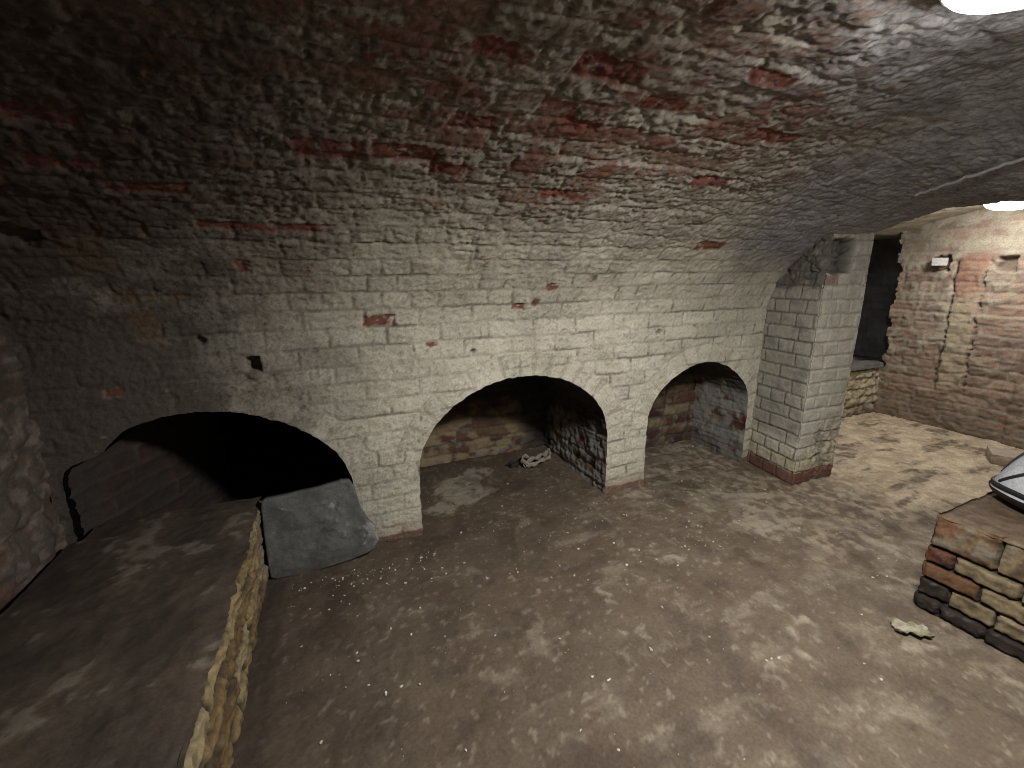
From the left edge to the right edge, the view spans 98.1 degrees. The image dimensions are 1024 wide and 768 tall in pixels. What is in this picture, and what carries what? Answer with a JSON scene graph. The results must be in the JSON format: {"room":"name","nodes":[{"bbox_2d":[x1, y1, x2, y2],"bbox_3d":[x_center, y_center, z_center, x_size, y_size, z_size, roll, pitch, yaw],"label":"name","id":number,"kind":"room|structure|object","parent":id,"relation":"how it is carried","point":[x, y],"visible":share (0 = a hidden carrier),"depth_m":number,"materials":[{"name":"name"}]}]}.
{"room":"brick vaulted cellar","nodes":[
{"label":"brick vaulted cellar","id":0,"kind":"room"},
{"bbox_2d":[0,319,67,614],"bbox_3d":[-1.134,0.305,0.270,0.050,1.820,2.920,-6,15,-22],"label":"wall","id":1,"kind":"structure","parent":0,"point":[32,536],"depth_m":1.45,"materials":[{"name":"brick"}]},
{"bbox_2d":[66,412,232,536],"bbox_3d":[-1.616,0.399,2.046,0.031,0.800,0.838,0,14,3],"label":"wall","id":2,"kind":"structure","parent":0,"point":[178,461],"depth_m":2.02,"materials":[{"name":"brick"}]},
{"bbox_2d":[63,412,352,541],"bbox_3d":[-1.456,0.313,2.499,0.993,0.768,1.500,-6,15,-22],"label":"wall","id":3,"kind":"structure","parent":0,"point":[78,530],"depth_m":1.66,"materials":[{"name":"black brick"}]},
{"bbox_2d":[218,412,321,455],"bbox_3d":[-1.742,0.139,3.152,1.040,0.820,0.031,-6,15,-22],"label":"wall","id":4,"kind":"structure","parent":0,"point":[242,433],"depth_m":3.17,"materials":[{"name":"black brick"}]},
{"bbox_2d":[14,310,766,544],"bbox_3d":[-0.039,0.122,2.640,3.825,1.048,0.769,-6,15,-22],"label":"wall","id":5,"kind":"structure","parent":0,"point":[375,398],"depth_m":2.05,"materials":[{"name":"brick"}]},
{"bbox_2d":[420,376,544,466],"bbox_3d":[-0.242,0.166,2.976,1.128,0.824,0.035,-6,15,-22],"label":"wall","id":6,"kind":"structure","parent":0,"point":[506,415],"depth_m":3.04,"materials":[{"name":"brick"}]},
{"bbox_2d":[0,0,1023,349],"bbox_3d":[0.629,0.127,0.971,3.825,1.779,2.824,-6,15,-22],"label":"ceiling","id":7,"kind":"structure","parent":0,"point":[171,170],"depth_m":1.29,"materials":[{"name":"brick"}]},
{"bbox_2d":[915,157,1023,195],"bbox_3d":[1.738,-0.768,1.575,0.012,0.084,0.688,0,14,1],"label":"cable conduit","id":8,"kind":"object","parent":7,"relation":"attached to","point":[1022,158],"visible":1,"depth_m":1.67,"materials":[{"name":"grey metal"}]},
{"bbox_2d":[939,0,1023,13],"bbox_3d":[0.850,-0.668,0.673,0.302,0.062,0.302,-6,15,-22],"label":"ceiling lamp","id":9,"kind":"object","parent":7,"relation":"attached to","point":[962,6],"visible":1,"depth_m":0.78,"materials":[{"name":"white plastic"}]},
{"bbox_2d":[225,412,1023,767],"bbox_3d":[1.334,0.705,2.259,6.094,0.055,4.430,-6,15,-22],"label":"floor","id":10,"kind":"structure","parent":0,"point":[952,698],"depth_m":1.61,"materials":[{"name":"soil"}]},
{"bbox_2d":[0,497,268,767],"bbox_3d":[-0.840,0.970,0.634,0.614,0.329,2.761,-6,15,-22],"label":"raised platform","id":11,"kind":"object","parent":10,"relation":"on","point":[134,646],"visible":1,"depth_m":1.19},
{"bbox_2d":[261,478,378,579],"bbox_3d":[-0.834,0.622,1.959,0.452,0.384,0.085,-6,15,-22],"label":"slab","id":12,"kind":"object","parent":10,"relation":"on","point":[324,525],"visible":1,"depth_m":1.93,"materials":[{"name":"grey stone"}]},
{"bbox_2d":[505,461,519,467],"bbox_3d":[0.008,0.527,2.926,0.079,0.039,0.095,9,17,35],"label":"scrap","id":13,"kind":"object","parent":10,"relation":"on","point":[510,464],"visible":1,"depth_m":2.91,"materials":[{"name":"black"}]},
{"bbox_2d":[521,448,550,467],"bbox_3d":[0.168,0.493,2.958,0.247,0.070,0.106,-8,16,-27],"label":"crumpled cloth","id":14,"kind":"object","parent":10,"relation":"on","point":[528,463],"visible":1,"depth_m":2.93,"materials":[{"name":"beige fabric"}]},
{"bbox_2d":[286,446,940,759],"bbox_3d":[0.813,0.743,2.142,3.440,0.033,1.912,-6,15,-22],"label":"crumbs","id":15,"kind":"object","parent":10,"relation":"on","point":[650,648],"visible":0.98,"depth_m":1.89,"materials":[{"name":"beige stone"}]},
{"bbox_2d":[747,233,874,485],"bbox_3d":[1.707,-0.260,2.866,0.376,1.626,0.739,-6,15,-22],"label":"pillar","id":16,"kind":"structure","parent":10,"relation":"on","point":[813,315],"depth_m":2.60,"materials":[{"name":"brick"}]},
{"bbox_2d":[890,618,934,637],"bbox_3d":[1.422,0.870,1.578,0.115,0.015,0.076,5,15,20],"label":"crumpled paper","id":17,"kind":"object","parent":10,"relation":"on","point":[920,630],"visible":1,"depth_m":1.58,"materials":[{"name":"beige paper"}]},
{"bbox_2d":[913,491,1023,661],"bbox_3d":[2.109,0.759,1.243,0.714,0.394,1.291,-6,15,-22],"label":"brick plinth","id":18,"kind":"object","parent":10,"relation":"on","point":[972,580],"visible":0.96,"depth_m":1.55,"materials":[{"name":"brown brick"}]},
{"bbox_2d":[988,452,1023,509],"bbox_3d":[2.060,0.277,1.514,0.436,0.405,0.524,-6,15,-22],"label":"sports bag","id":19,"kind":"object","parent":18,"relation":"on","point":[1008,484],"visible":1,"depth_m":1.64,"materials":[{"name":"grey fabric"}]},
{"bbox_2d":[985,446,1020,465],"bbox_3d":[3.302,0.489,2.971,0.163,0.067,0.203,10,18,38],"label":"brick","id":20,"kind":"object","parent":10,"relation":"on","point":[995,455],"visible":0.68,"depth_m":2.95,"materials":[{"name":"beige brick"}]},
{"bbox_2d":[646,369,695,447],"bbox_3d":[0.995,0.110,3.155,0.872,0.824,0.033,-6,15,-22],"label":"wall","id":21,"kind":"structure","parent":0,"point":[670,418],"depth_m":3.25,"materials":[{"name":"brick"}]},
{"bbox_2d":[842,368,880,417],"bbox_3d":[2.533,0.141,3.719,1.800,0.425,0.069,-6,15,-22],"label":"wall","id":22,"kind":"structure","parent":0,"point":[862,389],"depth_m":3.94,"materials":[{"name":"beige stone"}]},
{"bbox_2d":[852,354,885,365],"bbox_3d":[2.658,-0.156,4.001,2.300,0.018,0.500,-6,15,-22],"label":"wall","id":23,"kind":"structure","parent":0,"point":[855,357],"depth_m":4.33,"materials":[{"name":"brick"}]},
{"bbox_2d":[851,360,883,370],"bbox_3d":[2.544,-0.109,3.691,1.639,0.046,0.132,-6,15,-22],"label":"sill","id":24,"kind":"structure","parent":23,"relation":"on","point":[865,364],"depth_m":3.86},
{"bbox_2d":[854,238,902,357],"bbox_3d":[3.606,-0.844,4.239,0.018,1.250,0.500,-6,15,-22],"label":"wall","id":25,"kind":"structure","parent":0,"point":[884,269],"depth_m":4.32,"materials":[{"name":"brick"}]},
{"bbox_2d":[874,205,987,239],"bbox_3d":[3.173,-1.026,2.385,2.170,0.208,3.500,-6,15,-22],"label":"ceiling","id":26,"kind":"structure","parent":0,"point":[896,231],"depth_m":3.45,"materials":[{"name":"brick"}]},
{"bbox_2d":[984,201,1023,209],"bbox_3d":[3.134,-1.150,2.761,0.312,0.122,0.312,-6,15,-22],"label":"ceiling lamp","id":27,"kind":"object","parent":26,"relation":"attached to","point":[1010,205],"visible":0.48,"depth_m":2.74,"materials":[{"name":"white plastic"}]},
{"bbox_2d":[873,209,1023,449],"bbox_3d":[3.835,-0.309,2.617,0.094,1.800,2.900,-6,15,-20],"label":"wall","id":28,"kind":"structure","parent":0,"point":[954,357],"depth_m":3.44,"materials":[{"name":"brick"}]},
{"bbox_2d":[931,258,948,265],"bbox_3d":[3.380,-0.966,3.507,0.051,0.061,0.086,-7,15,-24],"label":"junction box","id":29,"kind":"object","parent":28,"relation":"attached to","point":[935,261],"visible":1,"depth_m":3.49,"materials":[{"name":"white plastic"}]},
{"bbox_2d":[877,201,1022,233],"bbox_3d":[2.402,-0.147,1.657,0.012,1.950,2.778,-6,15,-22],"label":"trim","id":30,"kind":"structure","parent":28,"relation":"attached to","point":[1008,201],"depth_m":2.29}
]}

